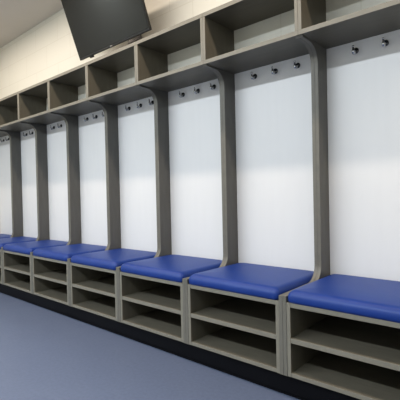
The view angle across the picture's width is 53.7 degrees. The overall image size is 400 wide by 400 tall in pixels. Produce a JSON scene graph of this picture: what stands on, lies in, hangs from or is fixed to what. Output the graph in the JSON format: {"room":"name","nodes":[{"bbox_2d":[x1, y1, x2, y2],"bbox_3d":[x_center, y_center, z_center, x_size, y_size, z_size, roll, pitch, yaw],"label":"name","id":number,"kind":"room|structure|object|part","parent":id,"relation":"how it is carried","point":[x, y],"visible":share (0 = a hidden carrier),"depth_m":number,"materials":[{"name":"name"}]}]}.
{"room":"changing room","nodes":[
{"label":"changing room","id":0,"kind":"room"},
{"bbox_2d":[0,0,62,47],"bbox_3d":[-1.359,-1.857,1.056,7.020,0.100,4.377,-1,1,42],"label":"ceiling","id":1,"kind":"structure","parent":0,"point":[17,17],"depth_m":3.93,"materials":[{"name":"paint"}]},
{"bbox_2d":[0,292,299,399],"bbox_3d":[-1.297,0.978,1.097,7.020,0.100,4.377,-1,1,42],"label":"floor","id":2,"kind":"structure","parent":0,"point":[45,354],"depth_m":2.11,"materials":[{"name":"blue plastic"}]},
{"bbox_2d":[0,249,1,283],"bbox_3d":[-1.945,0.634,4.124,0.562,0.330,0.467,-1,1,42],"label":"base cabinet","id":3,"kind":"object","parent":2,"relation":"on","point":[0,249],"visible":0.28,"depth_m":3.79,"materials":[{"name":"grey wood"}]},
{"bbox_2d":[0,236,36,248],"bbox_3d":[-1.951,0.438,4.120,0.560,0.062,0.476,-1,1,42],"label":"seat cushion","id":4,"kind":"object","parent":3,"relation":"on","point":[3,241],"visible":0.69,"depth_m":4.00,"materials":[{"name":"blue leather"}]},
{"bbox_2d":[0,135,11,234],"bbox_3d":[-2.248,0.064,4.693,0.599,1.664,0.004,-1,1,42],"label":"panel","id":5,"kind":"object","parent":2,"relation":"on","point":[5,172],"visible":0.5,"depth_m":4.77,"materials":[{"name":"white laminate"}]},
{"bbox_2d":[0,130,22,237],"bbox_3d":[-2.183,0.018,4.315,0.038,1.564,0.472,-1,1,42],"label":"divider fin","id":6,"kind":"object","parent":2,"relation":"on","point":[14,136],"visible":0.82,"depth_m":4.43,"materials":[{"name":"grey laminate"}]},
{"bbox_2d":[3,250,30,292],"bbox_3d":[-1.496,0.629,3.726,0.562,0.330,0.467,-1,1,42],"label":"base cabinet","id":7,"kind":"object","parent":2,"relation":"on","point":[16,266],"visible":0.41,"depth_m":3.74,"materials":[{"name":"grey wood"}]},
{"bbox_2d":[4,263,29,275],"bbox_3d":[-1.498,0.632,3.724,0.526,0.022,0.458,-1,1,42],"label":"shelf","id":8,"kind":"object","parent":7,"relation":"attached to","point":[24,268],"depth_m":3.67,"materials":[{"name":"grey laminate"}]},
{"bbox_3d":[-1.292,0.628,3.546,0.018,0.330,0.467,-1,1,42],"label":"panel","id":9,"kind":"part","parent":7,"relation":"part of","materials":[{"name":"grey laminate"}]},
{"bbox_2d":[3,240,67,254],"bbox_3d":[-1.502,0.434,3.722,0.560,0.062,0.476,-1,1,42],"label":"seat cushion","id":10,"kind":"object","parent":7,"relation":"on","point":[23,247],"visible":0.82,"depth_m":3.59,"materials":[{"name":"blue leather"}]},
{"bbox_2d":[1,122,49,284],"bbox_3d":[-1.734,0.014,3.917,0.038,1.564,0.472,-1,1,42],"label":"divider fin","id":11,"kind":"object","parent":2,"relation":"on","point":[40,130],"visible":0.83,"depth_m":4.03,"materials":[{"name":"grey laminate"}]},
{"bbox_2d":[20,129,37,237],"bbox_3d":[-1.799,0.060,4.295,0.599,1.664,0.004,-1,1,42],"label":"panel","id":12,"kind":"object","parent":2,"relation":"on","point":[28,154],"visible":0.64,"depth_m":4.36,"materials":[{"name":"white laminate"}]},
{"bbox_2d":[32,255,67,304],"bbox_3d":[-1.047,0.625,3.329,0.562,0.330,0.467,-1,1,42],"label":"base cabinet","id":13,"kind":"object","parent":2,"relation":"on","point":[50,276],"visible":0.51,"depth_m":3.34,"materials":[{"name":"grey wood"}]},
{"bbox_2d":[34,269,66,284],"bbox_3d":[-1.049,0.628,3.326,0.526,0.022,0.458,-1,1,42],"label":"shelf","id":14,"kind":"object","parent":13,"relation":"attached to","point":[55,275],"depth_m":3.29,"materials":[{"name":"grey laminate"}]},
{"bbox_3d":[-0.843,0.624,3.148,0.018,0.330,0.467,-1,1,42],"label":"panel","id":15,"kind":"part","parent":13,"relation":"part of","materials":[{"name":"grey laminate"}]},
{"bbox_2d":[33,243,106,261],"bbox_3d":[-1.052,0.429,3.325,0.560,0.062,0.476,-1,1,42],"label":"seat cushion","id":16,"kind":"object","parent":13,"relation":"on","point":[62,253],"visible":0.8,"depth_m":3.20,"materials":[{"name":"blue leather"}]},
{"bbox_2d":[30,112,81,293],"bbox_3d":[-1.284,0.010,3.519,0.038,1.564,0.472,-1,1,42],"label":"divider fin","id":17,"kind":"object","parent":2,"relation":"on","point":[72,128],"visible":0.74,"depth_m":3.63,"materials":[{"name":"grey laminate"}]},
{"bbox_2d":[47,120,68,241],"bbox_3d":[-1.350,0.056,3.897,0.599,1.664,0.004,-1,1,42],"label":"panel","id":18,"kind":"object","parent":2,"relation":"on","point":[56,138],"visible":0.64,"depth_m":3.95,"materials":[{"name":"white laminate"}]},
{"bbox_2d":[78,110,107,245],"bbox_3d":[-0.901,0.052,3.500,0.599,1.664,0.004,-1,1,42],"label":"panel","id":19,"kind":"object","parent":2,"relation":"on","point":[92,158],"visible":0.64,"depth_m":3.54,"materials":[{"name":"white laminate"}]},
{"bbox_2d":[70,262,116,320],"bbox_3d":[-0.598,0.621,2.931,0.562,0.330,0.467,-1,1,42],"label":"base cabinet","id":20,"kind":"object","parent":2,"relation":"on","point":[93,289],"visible":0.5,"depth_m":2.94,"materials":[{"name":"grey wood"}]},
{"bbox_2d":[72,275,114,297],"bbox_3d":[-0.600,0.624,2.928,0.526,0.022,0.458,-1,1,42],"label":"shelf","id":21,"kind":"object","parent":20,"relation":"attached to","point":[101,284],"depth_m":2.90,"materials":[{"name":"grey laminate"}]},
{"bbox_2d":[71,248,156,269],"bbox_3d":[-0.603,0.425,2.927,0.560,0.062,0.476,-1,1,42],"label":"seat cushion","id":22,"kind":"object","parent":20,"relation":"on","point":[107,259],"visible":0.82,"depth_m":2.80,"materials":[{"name":"blue leather"}]},
{"bbox_3d":[-0.394,0.619,2.751,0.018,0.330,0.467,-1,1,42],"label":"panel","id":23,"kind":"part","parent":20,"relation":"part of","materials":[{"name":"grey laminate"}]},
{"bbox_2d":[67,100,120,305],"bbox_3d":[-0.835,0.006,3.122,0.038,1.564,0.472,-1,1,42],"label":"divider fin","id":24,"kind":"object","parent":2,"relation":"on","point":[110,111],"visible":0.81,"depth_m":3.23,"materials":[{"name":"grey laminate"}]},
{"bbox_2d":[118,96,156,251],"bbox_3d":[-0.452,0.048,3.102,0.599,1.664,0.004,-1,1,42],"label":"panel","id":25,"kind":"object","parent":2,"relation":"on","point":[136,131],"visible":0.64,"depth_m":3.13,"materials":[{"name":"white laminate"}]},
{"bbox_2d":[116,85,171,322],"bbox_3d":[-0.386,0.002,2.724,0.038,1.564,0.472,-1,1,42],"label":"divider fin","id":26,"kind":"object","parent":2,"relation":"on","point":[160,98],"visible":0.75,"depth_m":2.83,"materials":[{"name":"grey laminate"}]},
{"bbox_2d":[120,271,183,342],"bbox_3d":[-0.149,0.617,2.533,0.562,0.330,0.467,-1,1,42],"label":"base cabinet","id":27,"kind":"object","parent":2,"relation":"on","point":[154,305],"visible":0.56,"depth_m":2.52,"materials":[{"name":"grey wood"}]},
{"bbox_3d":[-0.352,0.619,2.713,0.018,0.330,0.467,-1,1,42],"label":"panel","id":28,"kind":"part","parent":27,"relation":"part of","materials":[{"name":"grey laminate"}]},
{"bbox_2d":[122,284,180,314],"bbox_3d":[-0.151,0.620,2.530,0.526,0.022,0.458,-1,1,42],"label":"shelf","id":29,"kind":"object","parent":27,"relation":"attached to","point":[166,297],"depth_m":2.50,"materials":[{"name":"grey laminate"}]},
{"bbox_2d":[121,255,221,282],"bbox_3d":[-0.154,0.421,2.529,0.560,0.062,0.476,-1,1,42],"label":"seat cushion","id":30,"kind":"object","parent":27,"relation":"on","point":[175,268],"visible":0.77,"depth_m":2.40,"materials":[{"name":"blue leather"}]},
{"bbox_3d":[0.055,0.615,2.353,0.018,0.330,0.467,-1,1,42],"label":"panel","id":31,"kind":"part","parent":27,"relation":"part of","materials":[{"name":"grey laminate"}]},
{"bbox_2d":[0,284,359,399],"bbox_3d":[-0.801,0.837,3.137,4.819,0.100,0.447,-1,1,42],"label":"plinth","id":32,"kind":"object","parent":2,"relation":"on","point":[302,390],"visible":0.33,"depth_m":2.15,"materials":[{"name":"black"}]},
{"bbox_2d":[168,79,222,259],"bbox_3d":[-0.002,0.043,2.704,0.599,1.664,0.004,-1,1,42],"label":"panel","id":33,"kind":"object","parent":2,"relation":"on","point":[194,119],"visible":0.43,"depth_m":2.71,"materials":[{"name":"white laminate"}]},
{"bbox_2d":[182,64,237,343],"bbox_3d":[0.063,-0.002,2.326,0.038,1.564,0.472,-1,1,42],"label":"divider fin","id":34,"kind":"object","parent":2,"relation":"on","point":[226,79],"visible":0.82,"depth_m":2.43,"materials":[{"name":"grey laminate"}]},
{"bbox_2d":[188,284,279,373],"bbox_3d":[0.301,0.613,2.135,0.562,0.330,0.467,-1,1,42],"label":"base cabinet","id":35,"kind":"object","parent":2,"relation":"on","point":[241,327],"visible":0.59,"depth_m":2.10,"materials":[{"name":"grey wood"}]},
{"bbox_3d":[0.097,0.615,2.316,0.018,0.330,0.467,-1,1,42],"label":"panel","id":36,"kind":"part","parent":35,"relation":"part of","materials":[{"name":"grey laminate"}]},
{"bbox_2d":[191,297,275,338],"bbox_3d":[0.298,0.616,2.133,0.526,0.022,0.458,-1,1,42],"label":"shelf","id":37,"kind":"object","parent":35,"relation":"attached to","point":[255,317],"depth_m":2.09,"materials":[{"name":"grey laminate"}]},
{"bbox_2d":[189,263,313,299],"bbox_3d":[0.295,0.417,2.131,0.560,0.062,0.476,-1,1,42],"label":"seat cushion","id":38,"kind":"object","parent":35,"relation":"on","point":[263,281],"visible":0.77,"depth_m":2.00,"materials":[{"name":"blue leather"}]},
{"bbox_3d":[0.504,0.611,1.955,0.018,0.330,0.467,-1,1,42],"label":"panel","id":39,"kind":"part","parent":35,"relation":"part of","materials":[{"name":"grey laminate"}]},
{"bbox_2d":[235,54,314,270],"bbox_3d":[0.447,0.039,2.306,0.599,1.664,0.004,-1,1,42],"label":"panel","id":40,"kind":"object","parent":2,"relation":"on","point":[273,113],"visible":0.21,"depth_m":2.30,"materials":[{"name":"white laminate"}]},
{"bbox_2d":[251,72,256,79],"bbox_3d":[0.318,-0.740,2.363,0.030,0.045,0.042,-1,1,42],"label":"coat hook","id":41,"kind":"object","parent":40,"relation":"attached to","point":[254,76],"visible":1,"depth_m":2.36,"materials":[{"name":"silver metal"}]},
{"bbox_2d":[271,66,277,74],"bbox_3d":[0.423,-0.741,2.270,0.030,0.045,0.042,-1,1,42],"label":"coat hook","id":42,"kind":"object","parent":40,"relation":"attached to","point":[275,70],"visible":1,"depth_m":2.27,"materials":[{"name":"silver metal"}]},
{"bbox_2d":[294,61,299,68],"bbox_3d":[0.529,-0.742,2.176,0.030,0.045,0.042,-1,1,42],"label":"coat hook","id":43,"kind":"object","parent":40,"relation":"attached to","point":[296,65],"visible":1,"depth_m":2.17,"materials":[{"name":"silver metal"}]},
{"bbox_2d":[279,34,329,375],"bbox_3d":[0.512,-0.006,1.928,0.038,1.564,0.472,-1,1,42],"label":"divider fin","id":44,"kind":"object","parent":2,"relation":"on","point":[318,57],"visible":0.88,"depth_m":2.02,"materials":[{"name":"grey laminate"}]},
{"bbox_2d":[286,301,399,399],"bbox_3d":[0.750,0.609,1.738,0.562,0.330,0.467,-1,1,42],"label":"base cabinet","id":45,"kind":"object","parent":2,"relation":"on","point":[355,356],"visible":0.81,"depth_m":1.72,"materials":[{"name":"grey laminate"}]},
{"bbox_3d":[0.546,0.611,1.918,0.018,0.330,0.467,-1,1,42],"label":"panel","id":46,"kind":"part","parent":45,"relation":"part of","materials":[{"name":"grey laminate"}]},
{"bbox_2d":[288,274,399,322],"bbox_3d":[0.745,0.413,1.734,0.560,0.062,0.476,-1,1,42],"label":"seat cushion","id":47,"kind":"object","parent":45,"relation":"on","point":[374,298],"visible":1,"depth_m":1.65,"materials":[{"name":"blue leather"}]},
{"bbox_2d":[291,315,399,370],"bbox_3d":[0.748,0.612,1.735,0.526,0.022,0.458,-1,1,42],"label":"shelf","id":48,"kind":"object","parent":45,"relation":"attached to","point":[375,344],"depth_m":1.71,"materials":[{"name":"grey laminate"}]},
{"bbox_2d":[326,29,399,280],"bbox_3d":[0.896,0.035,1.909,0.599,1.664,0.004,-1,1,42],"label":"panel","id":49,"kind":"object","parent":2,"relation":"on","point":[363,88],"visible":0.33,"depth_m":1.96,"materials":[{"name":"white laminate"}]},
{"bbox_2d":[352,45,358,54],"bbox_3d":[0.767,-0.744,1.966,0.030,0.045,0.042,-1,1,42],"label":"coat hook","id":50,"kind":"object","parent":49,"relation":"attached to","point":[354,50],"visible":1,"depth_m":1.96,"materials":[{"name":"silver metal"}]},
{"bbox_2d":[382,37,388,46],"bbox_3d":[0.873,-0.745,1.872,0.030,0.045,0.042,-1,1,42],"label":"coat hook","id":51,"kind":"object","parent":49,"relation":"attached to","point":[385,43],"visible":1,"depth_m":1.86,"materials":[{"name":"silver metal"}]},
{"bbox_3d":[-2.395,0.638,4.522,0.562,0.330,0.467,-1,1,42],"label":"cabinet","id":52,"kind":"object","parent":2,"relation":"on","visible":0},
{"bbox_2d":[0,234,10,237],"bbox_3d":[-2.400,0.442,4.518,0.560,0.062,0.476,-1,1,42],"label":"seat cushion","id":53,"kind":"object","parent":52,"relation":"on","point":[1,235],"visible":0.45,"depth_m":4.45,"materials":[{"name":"blue leather"}]},
{"bbox_2d":[0,0,390,226],"bbox_3d":[0.089,-0.494,2.677,7.020,2.735,0.100,-1,1,42],"label":"wall","id":54,"kind":"structure","parent":0,"point":[47,50],"depth_m":3.26,"materials":[{"name":"beige paint"}]},
{"bbox_2d":[0,92,32,131],"bbox_3d":[-1.913,-0.916,4.177,0.599,0.295,0.283,-1,1,42],"label":"cubby","id":55,"kind":"object","parent":54,"relation":"attached to","point":[9,115],"visible":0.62,"depth_m":4.29,"materials":[{"name":"grey laminate"}]},
{"bbox_3d":[-2.130,-0.913,4.370,0.018,0.248,0.282,-1,1,42],"label":"panel","id":56,"kind":"part","parent":55,"relation":"part of","materials":[{"name":"grey laminate"}]},
{"bbox_2d":[18,79,62,124],"bbox_3d":[-1.463,-0.920,3.780,0.599,0.295,0.283,-1,1,42],"label":"cubby","id":57,"kind":"object","parent":54,"relation":"attached to","point":[32,99],"visible":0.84,"depth_m":3.87,"materials":[{"name":"grey laminate"}]},
{"bbox_3d":[-1.681,-0.917,3.973,0.018,0.248,0.282,-1,1,42],"label":"panel","id":58,"kind":"part","parent":57,"relation":"part of","materials":[{"name":"grey laminate"}]},
{"bbox_2d":[48,63,101,115],"bbox_3d":[-1.014,-0.924,3.382,0.599,0.295,0.283,-1,1,42],"label":"cubby","id":59,"kind":"object","parent":54,"relation":"attached to","point":[62,87],"visible":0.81,"depth_m":3.47,"materials":[{"name":"grey laminate"}]},
{"bbox_3d":[-1.232,-0.921,3.575,0.018,0.248,0.282,-1,1,42],"label":"panel","id":60,"kind":"part","parent":59,"relation":"part of","materials":[{"name":"grey laminate"}]},
{"bbox_3d":[-0.796,-0.925,3.189,0.018,0.248,0.282,-1,1,42],"label":"panel","id":61,"kind":"part","parent":59,"relation":"part of","materials":[{"name":"grey laminate"}]},
{"bbox_2d":[61,0,151,60],"bbox_3d":[-0.646,-1.376,2.965,0.861,0.485,0.394,-1,1,42],"label":"television","id":62,"kind":"object","parent":54,"relation":"attached to","point":[96,26],"visible":1,"depth_m":2.92,"materials":[{"name":"black plastic"}]},
{"bbox_2d":[86,42,150,105],"bbox_3d":[-0.565,-0.928,2.984,0.599,0.295,0.283,-1,1,42],"label":"cubby","id":63,"kind":"object","parent":54,"relation":"attached to","point":[102,84],"visible":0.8,"depth_m":3.05,"materials":[{"name":"grey laminate"}]},
{"bbox_3d":[-0.782,-0.926,3.177,0.018,0.248,0.282,-1,1,42],"label":"panel","id":64,"kind":"part","parent":63,"relation":"part of","materials":[{"name":"grey laminate"}]},
{"bbox_3d":[-0.347,-0.930,2.791,0.018,0.248,0.282,-1,1,42],"label":"panel","id":65,"kind":"part","parent":63,"relation":"part of","materials":[{"name":"grey laminate"}]},
{"bbox_2d":[136,13,216,91],"bbox_3d":[-0.116,-0.932,2.586,0.599,0.295,0.283,-1,1,42],"label":"cubby","id":66,"kind":"object","parent":54,"relation":"attached to","point":[152,51],"visible":0.73,"depth_m":2.62,"materials":[{"name":"grey laminate"}]},
{"bbox_3d":[-0.333,-0.930,2.779,0.018,0.248,0.282,-1,1,42],"label":"panel","id":67,"kind":"part","parent":66,"relation":"part of","materials":[{"name":"grey laminate"}]},
{"bbox_3d":[0.102,-0.934,2.394,0.018,0.248,0.282,-1,1,42],"label":"panel","id":68,"kind":"part","parent":66,"relation":"part of","materials":[{"name":"grey laminate"}]},
{"bbox_2d":[202,0,308,73],"bbox_3d":[0.334,-0.936,2.188,0.599,0.295,0.283,-1,1,42],"label":"cubby","id":69,"kind":"object","parent":54,"relation":"attached to","point":[220,23],"visible":0.77,"depth_m":2.23,"materials":[{"name":"grey laminate"}]},
{"bbox_3d":[0.116,-0.934,2.381,0.018,0.248,0.282,-1,1,42],"label":"panel","id":70,"kind":"part","parent":69,"relation":"part of","materials":[{"name":"grey laminate"}]},
{"bbox_3d":[0.551,-0.938,1.996,0.018,0.248,0.282,-1,1,42],"label":"panel","id":71,"kind":"part","parent":69,"relation":"part of","materials":[{"name":"grey laminate"}]},
{"bbox_2d":[298,0,399,48],"bbox_3d":[0.783,-0.940,1.791,0.599,0.295,0.283,-1,1,42],"label":"cubby","id":72,"kind":"object","parent":54,"relation":"attached to","point":[382,18],"visible":0.88,"depth_m":1.85,"materials":[{"name":"grey laminate"}]},
{"bbox_3d":[0.565,-0.938,1.984,0.018,0.248,0.282,-1,1,42],"label":"panel","id":73,"kind":"part","parent":72,"relation":"part of","materials":[{"name":"grey laminate"}]}
]}

